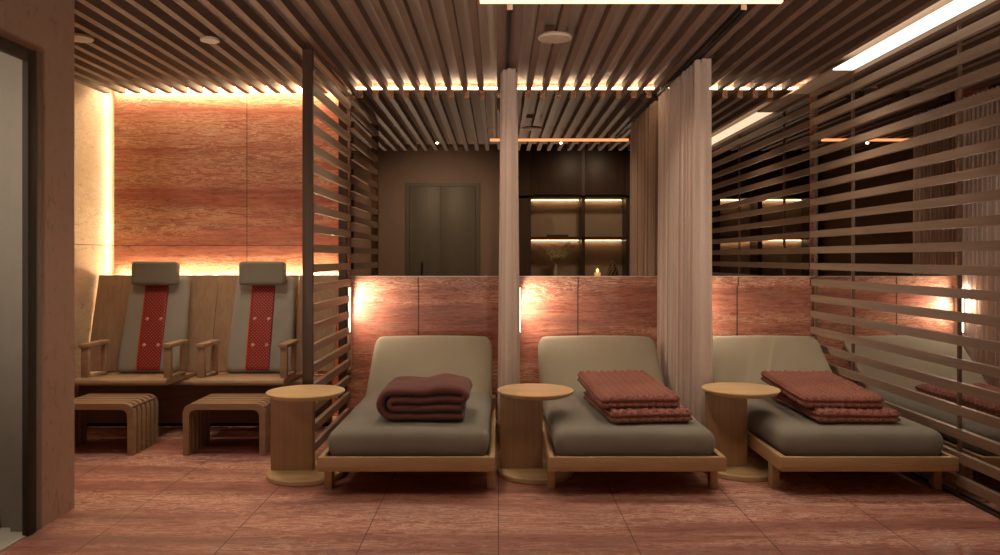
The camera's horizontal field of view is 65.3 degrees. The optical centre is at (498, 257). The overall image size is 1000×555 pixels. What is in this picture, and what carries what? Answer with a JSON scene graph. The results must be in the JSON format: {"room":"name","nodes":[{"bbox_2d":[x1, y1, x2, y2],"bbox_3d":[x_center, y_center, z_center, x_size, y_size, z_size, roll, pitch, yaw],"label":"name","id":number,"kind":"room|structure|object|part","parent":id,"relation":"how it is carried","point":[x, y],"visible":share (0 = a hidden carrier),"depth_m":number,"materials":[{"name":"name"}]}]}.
{"room":"spa relaxation room","nodes":[
{"label":"spa relaxation room","id":0,"kind":"room"},
{"bbox_2d":[0,51,9,527],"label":"door","id":1,"kind":"structure","parent":0,"point":[4,58],"depth_m":3.60,"materials":[{"name":"grey paint"}]},
{"bbox_2d":[0,0,73,526],"bbox_3d":[-2.710,-0.300,1.400,1.180,3.100,5.000,0,0,0],"label":"wall","id":2,"kind":"structure","parent":0,"point":[46,27],"depth_m":3.72,"materials":[{"name":"brown paint"}]},
{"bbox_2d":[10,56,21,531],"bbox_3d":[-2.172,0.152,3.553,0.091,2.184,0.015,0,0,0],"label":"trim","id":3,"kind":"structure","parent":2,"relation":"attached to","point":[15,63],"depth_m":3.54,"materials":[{"name":"grey paint"}]},
{"bbox_2d":[0,36,35,535],"bbox_3d":[-2.122,0.154,2.930,0.027,2.188,1.260,0,0,0],"label":"trim","id":4,"kind":"structure","parent":2,"relation":"attached to","point":[28,56],"depth_m":3.50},
{"bbox_2d":[34,50,41,530],"bbox_3d":[-2.116,0.150,3.585,0.008,2.200,0.050,0,0,0],"label":"trim","id":5,"kind":"structure","parent":2,"relation":"attached to","point":[38,54],"depth_m":3.58,"materials":[{"name":"grey paint"}]},
{"bbox_2d":[74,81,113,397],"bbox_3d":[-3.203,-0.060,5.150,0.195,2.620,2.500,0,0,0],"label":"wall","id":6,"kind":"structure","parent":0,"point":[93,109],"depth_m":5.94,"materials":[{"name":"beige paint"}]},
{"bbox_2d":[114,89,337,415],"bbox_3d":[-2.127,-0.060,6.285,1.825,2.620,0.230,0,0,0],"label":"wall","id":7,"kind":"structure","parent":0,"point":[208,183],"depth_m":6.17,"materials":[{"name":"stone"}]},
{"bbox_2d":[0,416,999,554],"bbox_3d":[1.000,1.297,2.700,8.800,0.106,7.600,0,0,0],"label":"floor","id":8,"kind":"structure","parent":0,"point":[218,498],"depth_m":3.83,"materials":[{"name":"brown tile"}]},
{"bbox_2d":[74,394,157,455],"bbox_3d":[-2.570,1.085,5.112,0.524,0.330,0.364,0,0,0],"label":"footstool","id":9,"kind":"object","parent":8,"relation":"on","point":[141,410],"visible":0.69,"depth_m":5.08,"materials":[{"name":"brown wood"}]},
{"bbox_2d":[74,275,337,425],"bbox_3d":[-2.160,0.691,5.793,1.860,1.118,0.507,0,0,0],"label":"bench","id":10,"kind":"object","parent":8,"relation":"on","point":[211,303],"visible":0.25,"depth_m":5.88,"materials":[{"name":"brown wood"}]},
{"bbox_2d":[74,261,196,384],"bbox_3d":[-2.565,0.451,5.623,0.634,0.851,0.687,0,0,0],"label":"recliner","id":11,"kind":"object","parent":10,"relation":"on","point":[154,338],"visible":1,"depth_m":5.78,"materials":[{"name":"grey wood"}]},
{"bbox_3d":[-2.850,0.722,5.385,0.048,0.207,0.040,0,0,0],"label":"post","id":12,"kind":"part","parent":11,"relation":"part of","materials":[{"name":"brown wood"}]},
{"bbox_3d":[-2.850,0.604,5.505,0.064,0.028,0.310,0,0,0],"label":"armrest","id":13,"kind":"part","parent":11,"relation":"part of","materials":[{"name":"brown wood"}]},
{"bbox_3d":[-2.850,0.730,5.635,0.036,0.224,0.030,0,0,0],"label":"post","id":14,"kind":"part","parent":11,"relation":"part of","materials":[{"name":"brown wood"}]},
{"bbox_3d":[-2.565,0.849,5.554,0.620,0.054,0.551,0,0,0],"label":"seat","id":15,"kind":"part","parent":11,"relation":"part of","materials":[{"name":"brown wood"}]},
{"bbox_2d":[117,276,190,372],"bbox_3d":[-2.565,0.494,5.840,0.488,0.730,0.080,0,-15,0],"label":"backrest cushion","id":16,"kind":"object","parent":11,"relation":"on","point":[156,315],"depth_m":5.80,"materials":[{"name":"grey fabric"}]},
{"bbox_3d":[-2.280,0.722,5.385,0.048,0.207,0.040,0,0,0],"label":"post","id":17,"kind":"part","parent":11,"relation":"part of","materials":[{"name":"brown wood"}]},
{"bbox_3d":[-2.280,0.604,5.505,0.064,0.028,0.310,0,0,0],"label":"armrest","id":18,"kind":"part","parent":11,"relation":"part of","materials":[{"name":"brown wood"}]},
{"bbox_3d":[-2.280,0.730,5.635,0.036,0.224,0.030,0,0,0],"label":"post","id":19,"kind":"part","parent":11,"relation":"part of","materials":[{"name":"brown wood"}]},
{"bbox_3d":[-2.160,1.059,5.760,1.860,0.312,0.040,0,0,0],"label":"panel","id":20,"kind":"part","parent":10,"relation":"part of","materials":[{"name":"brown wood"}]},
{"bbox_3d":[-2.159,0.492,5.940,1.853,0.740,0.024,0,-15,0],"label":"panel","id":21,"kind":"part","parent":10,"relation":"part of","materials":[{"name":"brown wood"}]},
{"bbox_2d":[192,261,301,384],"bbox_3d":[-1.765,0.451,5.623,0.634,0.851,0.687,0,0,0],"label":"recliner","id":22,"kind":"object","parent":10,"relation":"on","point":[262,350],"visible":1,"depth_m":5.78,"materials":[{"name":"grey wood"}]},
{"bbox_3d":[-2.050,0.722,5.385,0.048,0.207,0.040,0,0,0],"label":"post","id":23,"kind":"part","parent":22,"relation":"part of","materials":[{"name":"brown wood"}]},
{"bbox_3d":[-2.050,0.604,5.505,0.064,0.028,0.310,0,0,0],"label":"armrest","id":24,"kind":"part","parent":22,"relation":"part of","materials":[{"name":"brown wood"}]},
{"bbox_3d":[-2.050,0.730,5.635,0.036,0.224,0.030,0,0,0],"label":"post","id":25,"kind":"part","parent":22,"relation":"part of","materials":[{"name":"brown wood"}]},
{"bbox_3d":[-1.765,0.849,5.554,0.620,0.054,0.551,0,0,0],"label":"seat","id":26,"kind":"part","parent":22,"relation":"part of","materials":[{"name":"brown wood"}]},
{"bbox_2d":[226,276,295,372],"bbox_3d":[-1.765,0.494,5.840,0.488,0.730,0.080,0,-15,0],"label":"backrest cushion","id":27,"kind":"object","parent":22,"relation":"on","point":[263,316],"depth_m":5.79,"materials":[{"name":"grey fabric"}]},
{"bbox_3d":[-1.480,0.722,5.385,0.048,0.207,0.040,0,0,0],"label":"post","id":28,"kind":"part","parent":22,"relation":"part of","materials":[{"name":"brown wood"}]},
{"bbox_3d":[-1.480,0.604,5.505,0.064,0.028,0.310,0,0,0],"label":"armrest","id":29,"kind":"part","parent":22,"relation":"part of","materials":[{"name":"brown wood"}]},
{"bbox_3d":[-1.480,0.730,5.635,0.036,0.224,0.030,0,0,0],"label":"post","id":30,"kind":"part","parent":22,"relation":"part of","materials":[{"name":"brown wood"}]},
{"bbox_2d":[183,394,270,455],"bbox_3d":[-1.735,1.085,5.112,0.524,0.330,0.364,0,0,0],"label":"footstool","id":31,"kind":"object","parent":8,"relation":"on","point":[196,415],"visible":0.8,"depth_m":5.00,"materials":[{"name":"brown wood"}]},
{"bbox_2d":[266,384,344,486],"bbox_3d":[-1.106,1.006,4.480,0.443,0.488,0.443,0,0,0],"label":"side table","id":32,"kind":"object","parent":8,"relation":"on","point":[293,463],"visible":0.91,"depth_m":4.48,"materials":[{"name":"brown wood"}]},
{"bbox_2d":[302,49,350,450],"bbox_3d":[-1.169,-0.007,5.350,0.095,2.515,1.264,0,0,0],"label":"slatted screen","id":33,"kind":"object","parent":8,"relation":"on","point":[310,70],"visible":0.81,"depth_m":5.07,"materials":[{"name":"brown wood"}]},
{"bbox_3d":[-1.155,-0.007,4.733,0.063,2.515,0.030,0,0,0],"label":"post","id":34,"kind":"part","parent":33,"relation":"part of","materials":[{"name":"brown wood"}]},
{"bbox_3d":[-1.142,-1.252,5.350,0.040,0.025,1.200,0,0,0],"label":"rail","id":35,"kind":"part","parent":33,"relation":"part of","materials":[{"name":"brown wood"}]},
{"bbox_3d":[-1.188,-0.007,5.955,0.059,2.515,0.055,0,0,0],"label":"post","id":36,"kind":"part","parent":33,"relation":"part of","materials":[{"name":"brown wood"}]},
{"bbox_2d":[318,335,495,488],"bbox_3d":[-0.480,0.913,4.995,0.924,0.675,1.870,0,0,0],"label":"lounger","id":37,"kind":"object","parent":8,"relation":"on","point":[364,440],"visible":0.77,"depth_m":4.21,"materials":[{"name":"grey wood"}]},
{"bbox_3d":[-0.927,1.075,4.995,0.030,0.075,1.810,0,0,0],"label":"rail","id":38,"kind":"part","parent":37,"relation":"part of","materials":[{"name":"brown wood"}]},
{"bbox_3d":[-0.919,1.175,4.240,0.042,0.150,0.060,0,0,0],"label":"leg","id":39,"kind":"part","parent":37,"relation":"part of","materials":[{"name":"brown wood"}]},
{"bbox_3d":[-0.480,1.075,4.075,0.924,0.075,0.030,0,0,0],"label":"rail","id":40,"kind":"part","parent":37,"relation":"part of","materials":[{"name":"brown wood"}]},
{"bbox_3d":[-0.480,0.992,4.740,0.860,0.185,1.280,0,0,0],"label":"mattress","id":41,"kind":"part","parent":37,"relation":"part of","materials":[{"name":"grey fabric"}]},
{"bbox_2d":[376,373,472,419],"bbox_3d":[-0.417,0.795,4.501,0.522,0.206,0.475,0,0,0],"label":"folded blanket","id":42,"kind":"object","parent":37,"relation":"on","point":[444,396],"visible":1,"depth_m":4.29,"materials":[{"name":"red fabric"}]},
{"bbox_3d":[-0.480,0.820,5.556,0.870,0.122,0.700,0,38,0],"label":"backrest","id":43,"kind":"part","parent":37,"relation":"part of","materials":[{"name":"fabric"}]},
{"bbox_3d":[-0.041,1.175,4.240,0.042,0.150,0.060,0,0,0],"label":"leg","id":44,"kind":"part","parent":37,"relation":"part of","materials":[{"name":"brown wood"}]},
{"bbox_3d":[-0.033,1.075,4.995,0.030,0.075,1.810,0,0,0],"label":"rail","id":45,"kind":"part","parent":37,"relation":"part of","materials":[{"name":"brown wood"}]},
{"bbox_2d":[497,383,573,483],"bbox_3d":[0.214,1.006,4.520,0.443,0.488,0.443,0,0,0],"label":"side table","id":46,"kind":"object","parent":8,"relation":"on","point":[522,461],"visible":0.96,"depth_m":4.52,"materials":[{"name":"brown wood"}]},
{"bbox_2d":[538,335,725,488],"bbox_3d":[0.725,0.913,4.995,0.924,0.675,1.870,0,0,0],"label":"lounger","id":47,"kind":"object","parent":8,"relation":"on","point":[577,437],"visible":0.65,"depth_m":4.19,"materials":[{"name":"fabric"}]},
{"bbox_3d":[0.278,1.075,4.995,0.030,0.075,1.810,0,0,0],"label":"rail","id":48,"kind":"part","parent":47,"relation":"part of","materials":[{"name":"brown wood"}]},
{"bbox_3d":[0.286,1.175,4.240,0.042,0.150,0.060,0,0,0],"label":"leg","id":49,"kind":"part","parent":47,"relation":"part of","materials":[{"name":"brown wood"}]},
{"bbox_3d":[0.725,0.820,5.556,0.870,0.122,0.700,0,38,0],"label":"backrest","id":50,"kind":"part","parent":47,"relation":"part of","materials":[{"name":"fabric"}]},
{"bbox_3d":[0.725,0.992,4.740,0.860,0.185,1.280,0,0,0],"label":"mattress","id":51,"kind":"part","parent":47,"relation":"part of","materials":[{"name":"grey fabric"}]},
{"bbox_3d":[0.725,1.075,4.075,0.924,0.075,0.030,0,0,0],"label":"rail","id":52,"kind":"part","parent":47,"relation":"part of","materials":[{"name":"brown wood"}]},
{"bbox_2d":[584,391,692,422],"bbox_3d":[0.800,0.860,4.600,0.465,0.077,0.755,0,0,-6],"label":"knitted blanket","id":53,"kind":"object","parent":47,"relation":"on","point":[680,413],"visible":0.51,"depth_m":4.25,"materials":[{"name":"fabric"}]},
{"bbox_2d":[577,370,679,407],"bbox_3d":[0.760,0.779,4.700,0.462,0.103,0.820,0,0,-3],"label":"knitted blanket","id":54,"kind":"object","parent":53,"relation":"on","point":[615,389],"visible":1,"depth_m":4.49,"materials":[{"name":"fabric"}]},
{"bbox_3d":[1.164,1.175,4.240,0.042,0.150,0.060,0,0,0],"label":"leg","id":55,"kind":"part","parent":47,"relation":"part of","materials":[{"name":"brown wood"}]},
{"bbox_3d":[1.172,1.075,4.995,0.030,0.075,1.810,0,0,0],"label":"rail","id":56,"kind":"part","parent":47,"relation":"part of","materials":[{"name":"brown wood"}]},
{"bbox_2d":[702,382,780,481],"bbox_3d":[1.418,1.006,4.570,0.443,0.488,0.443,0,0,0],"label":"side table","id":57,"kind":"object","parent":8,"relation":"on","point":[725,402],"visible":0.78,"depth_m":4.57,"materials":[{"name":"brown wood"}]},
{"bbox_2d":[713,335,958,488],"bbox_3d":[1.935,0.913,4.995,0.924,0.675,1.870,0,0,0],"label":"lounger","id":58,"kind":"object","parent":8,"relation":"on","point":[790,440],"visible":0.58,"depth_m":4.19,"materials":[{"name":"fabric"}]},
{"bbox_3d":[1.488,1.075,4.995,0.030,0.075,1.810,0,0,0],"label":"rail","id":59,"kind":"part","parent":58,"relation":"part of","materials":[{"name":"brown wood"}]},
{"bbox_3d":[1.935,0.820,5.556,0.870,0.122,0.700,0,38,0],"label":"backrest","id":60,"kind":"part","parent":58,"relation":"part of","materials":[{"name":"fabric"}]},
{"bbox_3d":[1.496,1.175,4.240,0.042,0.150,0.060,0,0,0],"label":"leg","id":61,"kind":"part","parent":58,"relation":"part of","materials":[{"name":"brown wood"}]},
{"bbox_2d":[771,392,900,422],"bbox_3d":[1.961,0.859,4.600,0.469,0.077,0.755,0,0,0],"label":"knitted blanket","id":62,"kind":"object","parent":58,"relation":"on","point":[884,414],"visible":0.41,"depth_m":4.24,"materials":[{"name":"fabric"}]},
{"bbox_2d":[761,370,884,407],"bbox_3d":[1.920,0.780,4.697,0.461,0.102,0.819,0,0,2],"label":"knitted blanket","id":63,"kind":"object","parent":62,"relation":"on","point":[813,389],"visible":1,"depth_m":4.50,"materials":[{"name":"fabric"}]},
{"bbox_3d":[1.935,0.992,4.740,0.860,0.185,1.280,0,0,0],"label":"mattress","id":64,"kind":"part","parent":58,"relation":"part of","materials":[{"name":"grey fabric"}]},
{"bbox_3d":[1.935,1.075,4.075,0.924,0.075,0.030,0,0,0],"label":"rail","id":65,"kind":"part","parent":58,"relation":"part of","materials":[{"name":"brown wood"}]},
{"bbox_3d":[2.374,1.175,4.240,0.042,0.150,0.060,0,0,0],"label":"leg","id":66,"kind":"part","parent":58,"relation":"part of","materials":[{"name":"brown wood"}]},
{"bbox_3d":[2.382,1.075,4.995,0.030,0.075,1.810,0,0,0],"label":"rail","id":67,"kind":"part","parent":58,"relation":"part of","materials":[{"name":"brown wood"}]},
{"bbox_2d":[809,0,999,518],"bbox_3d":[2.423,-0.007,4.480,0.056,2.515,3.060,0,0,0],"label":"slatted screen","id":68,"kind":"object","parent":8,"relation":"on","point":[957,37],"visible":0.79,"depth_m":4.40,"materials":[{"name":"brown wood"}]},
{"bbox_3d":[2.441,-0.007,5.995,0.020,2.515,0.016,0,0,0],"label":"post","id":69,"kind":"part","parent":68,"relation":"part of","materials":[{"name":"brown wood"}]},
{"bbox_3d":[2.441,-0.007,5.370,0.020,2.515,0.016,0,0,0],"label":"post","id":70,"kind":"part","parent":68,"relation":"part of","materials":[{"name":"brown wood"}]},
{"bbox_3d":[2.415,-1.252,4.480,0.040,0.025,3.060,0,0,0],"label":"rail","id":71,"kind":"part","parent":68,"relation":"part of","materials":[{"name":"brown wood"}]},
{"bbox_3d":[2.441,-0.007,4.130,0.020,2.515,0.016,0,0,0],"label":"post","id":72,"kind":"part","parent":68,"relation":"part of","materials":[{"name":"brown wood"}]},
{"bbox_2d":[842,335,999,479],"bbox_3d":[2.980,0.913,4.995,0.924,0.675,1.870,0,0,0],"label":"lounger","id":73,"kind":"object","parent":8,"relation":"on","point":[943,348],"visible":0.27,"depth_m":5.45,"materials":[{"name":"fabric"}]},
{"bbox_3d":[2.980,0.820,5.556,0.870,0.122,0.700,0,38,0],"label":"backrest","id":74,"kind":"part","parent":73,"relation":"part of","materials":[{"name":"fabric"}]},
{"bbox_3d":[2.980,0.992,4.740,0.860,0.185,1.280,0,0,0],"label":"mattress","id":75,"kind":"part","parent":73,"relation":"part of","materials":[{"name":"grey fabric"}]},
{"bbox_2d":[915,383,999,416],"bbox_3d":[2.980,0.858,4.751,0.486,0.080,0.802,0,0,-2],"label":"knitted blanket","id":76,"kind":"object","parent":73,"relation":"on","point":[985,406],"visible":0.51,"depth_m":4.72,"materials":[{"name":"fabric"}]},
{"bbox_3d":[2.533,1.075,4.995,0.030,0.075,1.810,0,0,0],"label":"rail","id":77,"kind":"part","parent":73,"relation":"part of","materials":[{"name":"brown wood"}]},
{"bbox_3d":[2.541,1.175,4.240,0.042,0.150,0.060,0,0,0],"label":"leg","id":78,"kind":"part","parent":73,"relation":"part of","materials":[{"name":"brown wood"}]},
{"bbox_3d":[2.980,1.075,4.075,0.924,0.075,0.030,0,0,0],"label":"rail","id":79,"kind":"part","parent":73,"relation":"part of","materials":[{"name":"brown wood"}]},
{"bbox_2d":[74,0,999,93],"bbox_3d":[0.950,-1.367,4.620,8.500,0.205,3.560,0,0,0],"label":"ceiling","id":80,"kind":"structure","parent":0,"point":[149,46],"depth_m":4.66,"materials":[{"name":"brown wood"}]},
{"bbox_2d":[74,33,93,42],"bbox_3d":[-2.400,-1.254,4.460,0.156,0.024,0.156,0,0,0],"label":"recessed light","id":81,"kind":"object","parent":80,"relation":"in","point":[78,37],"visible":0.7,"depth_m":4.44,"materials":[{"name":"white plastic"}]},
{"bbox_2d":[200,36,219,43],"bbox_3d":[-1.665,-1.254,4.500,0.108,0.024,0.108,0,0,0],"label":"recessed light","id":82,"kind":"object","parent":80,"relation":"in","point":[206,39],"visible":1,"depth_m":4.48,"materials":[{"name":"white plastic"}]},
{"bbox_2d":[172,86,300,88],"bbox_3d":[-2.130,-1.341,6.143,1.780,0.013,0.045,0,0,0],"label":"led strip","id":83,"kind":"object","parent":80,"relation":"attached to","point":[282,87],"visible":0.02,"depth_m":6.14,"materials":[{"name":"white plastic"}]},
{"bbox_2d":[496,4,523,89],"bbox_3d":[0.059,-1.272,4.440,0.140,0.063,3.080,0,0,0],"label":"track","id":84,"kind":"object","parent":80,"relation":"attached to","point":[509,17],"visible":0.72,"depth_m":4.42,"materials":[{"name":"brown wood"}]},
{"bbox_2d":[497,68,519,443],"bbox_3d":[0.072,0.004,5.501,0.160,2.463,0.906,0,0,0],"label":"curtain","id":85,"kind":"object","parent":84,"relation":"hanging from","point":[509,297],"visible":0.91,"depth_m":5.07,"materials":[{"name":"beige fabric"}]},
{"bbox_3d":[0.057,-1.254,4.940,0.028,0.026,2.080,0,0,0],"label":"rail","id":86,"kind":"part","parent":84,"relation":"part of","materials":[{"name":"black metal"}]},
{"bbox_2d":[538,31,571,43],"bbox_3d":[0.322,-1.257,4.450,0.196,0.022,0.196,0,0,0],"label":"ceiling speaker","id":87,"kind":"object","parent":80,"relation":"attached to","point":[553,37],"visible":1,"depth_m":4.41,"materials":[{"name":"white plastic"}]},
{"bbox_2d":[540,35,569,43],"bbox_3d":[0.322,-1.250,4.450,0.176,0.008,0.176,0,0,0],"label":"grille","id":88,"kind":"object","parent":87,"relation":"attached to","point":[553,39],"depth_m":4.43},
{"bbox_2d":[356,88,795,88],"bbox_3d":[0.630,-1.306,6.004,3.500,0.009,0.008,0,0,0],"label":"led strip","id":89,"kind":"object","parent":80,"relation":"attached to","point":[356,88],"visible":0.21,"depth_m":6.00,"materials":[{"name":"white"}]},
{"bbox_2d":[480,0,782,3],"bbox_3d":[0.642,-1.296,3.780,1.464,0.117,0.030,0,0,0],"label":"pendant light","id":90,"kind":"object","parent":80,"relation":"hanging from","point":[481,1],"visible":1,"depth_m":3.77,"materials":[{"name":"white plastic"}]},
{"bbox_2d":[657,4,746,95],"bbox_3d":[1.226,-1.254,4.937,0.028,0.027,2.086,0,0,0],"label":"track","id":91,"kind":"object","parent":80,"relation":"attached to","point":[742,8],"visible":0.98,"depth_m":4.52,"materials":[{"name":"black metal"}]},
{"bbox_2d":[657,58,712,425],"bbox_3d":[1.266,0.004,5.377,0.149,2.463,1.154,0,0,0],"label":"curtain","id":92,"kind":"object","parent":91,"relation":"hanging from","point":[684,269],"visible":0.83,"depth_m":5.07,"materials":[{"name":"beige fabric"}]},
{"bbox_2d":[833,0,984,69],"bbox_3d":[2.318,-1.268,4.075,0.136,0.008,2.350,0,0,0],"label":"led strip","id":93,"kind":"object","parent":80,"relation":"attached to","point":[955,7],"visible":1,"depth_m":4.37,"materials":[{"name":"white plastic"}]},
{"bbox_2d":[962,86,999,387],"bbox_3d":[3.600,0.004,5.639,0.121,2.463,0.681,0,0,0],"label":"curtain","id":94,"kind":"object","parent":80,"relation":"hanging from","point":[988,233],"visible":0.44,"depth_m":5.74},
{"bbox_2d":[344,83,988,419],"bbox_3d":[1.992,-0.060,6.210,6.415,2.620,0.380,0,0,0],"label":"wall","id":95,"kind":"structure","parent":0,"point":[377,311],"depth_m":6.02,"materials":[{"name":"red stone"}]},
{"bbox_2d":[348,287,351,370],"bbox_3d":[-1.133,0.535,5.955,0.014,0.630,0.130,0,0,0],"label":"wall light","id":96,"kind":"object","parent":95,"relation":"attached to","point":[349,288],"visible":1,"depth_m":5.96,"materials":[{"name":"metal"}]},
{"bbox_2d":[349,288,349,331],"bbox_3d":[-1.128,0.393,5.907,0.004,0.335,0.026,0,0,0],"label":"diffuser","id":97,"kind":"object","parent":96,"relation":"attached to","point":[349,288],"depth_m":5.90,"materials":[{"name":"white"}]},
{"bbox_2d":[349,277,809,285],"bbox_3d":[0.622,0.179,6.006,3.537,0.071,0.028,0,0,0],"label":"trim","id":98,"kind":"structure","parent":95,"relation":"attached to","point":[355,281],"depth_m":5.99,"materials":[{"name":"red stone"}]},
{"bbox_2d":[350,89,809,275],"bbox_3d":[0.627,-0.586,6.024,3.545,1.448,0.016,0,0,0],"label":"wall mirror","id":99,"kind":"object","parent":95,"relation":"attached to","point":[425,163],"visible":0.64,"depth_m":6.02,"materials":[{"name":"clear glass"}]},
{"bbox_2d":[349,276,956,276],"bbox_3d":[1.187,0.141,6.011,4.667,0.006,0.042,0,0,0],"label":"trim","id":100,"kind":"structure","parent":95,"relation":"attached to","point":[349,276],"depth_m":5.99,"materials":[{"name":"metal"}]},
{"bbox_2d":[790,68,851,93],"bbox_3d":[2.318,-1.272,5.636,0.136,0.015,0.768,0,0,0],"label":"trim","id":101,"kind":"structure","parent":95,"relation":"attached to","point":[830,75],"depth_m":5.59,"materials":[{"name":"brown wood"}]},
{"bbox_2d":[817,88,954,275],"bbox_3d":[2.990,-0.586,6.024,1.060,1.448,0.016,0,0,0],"label":"wall mirror","id":102,"kind":"object","parent":95,"relation":"attached to","point":[948,212],"visible":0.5,"depth_m":6.02,"materials":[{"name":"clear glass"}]},
{"bbox_2d":[954,287,964,348],"bbox_3d":[3.518,0.535,5.955,0.014,0.630,0.130,0,0,0],"label":"wall light","id":103,"kind":"object","parent":95,"relation":"attached to","point":[955,299],"visible":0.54,"depth_m":5.90,"materials":[{"name":"metal"}]},
{"bbox_2d":[962,288,963,331],"bbox_3d":[3.513,0.393,5.907,0.004,0.335,0.026,0,0,0],"label":"diffuser","id":104,"kind":"object","parent":103,"relation":"attached to","point":[962,288],"depth_m":5.90,"materials":[{"name":"white plastic"}]}
]}

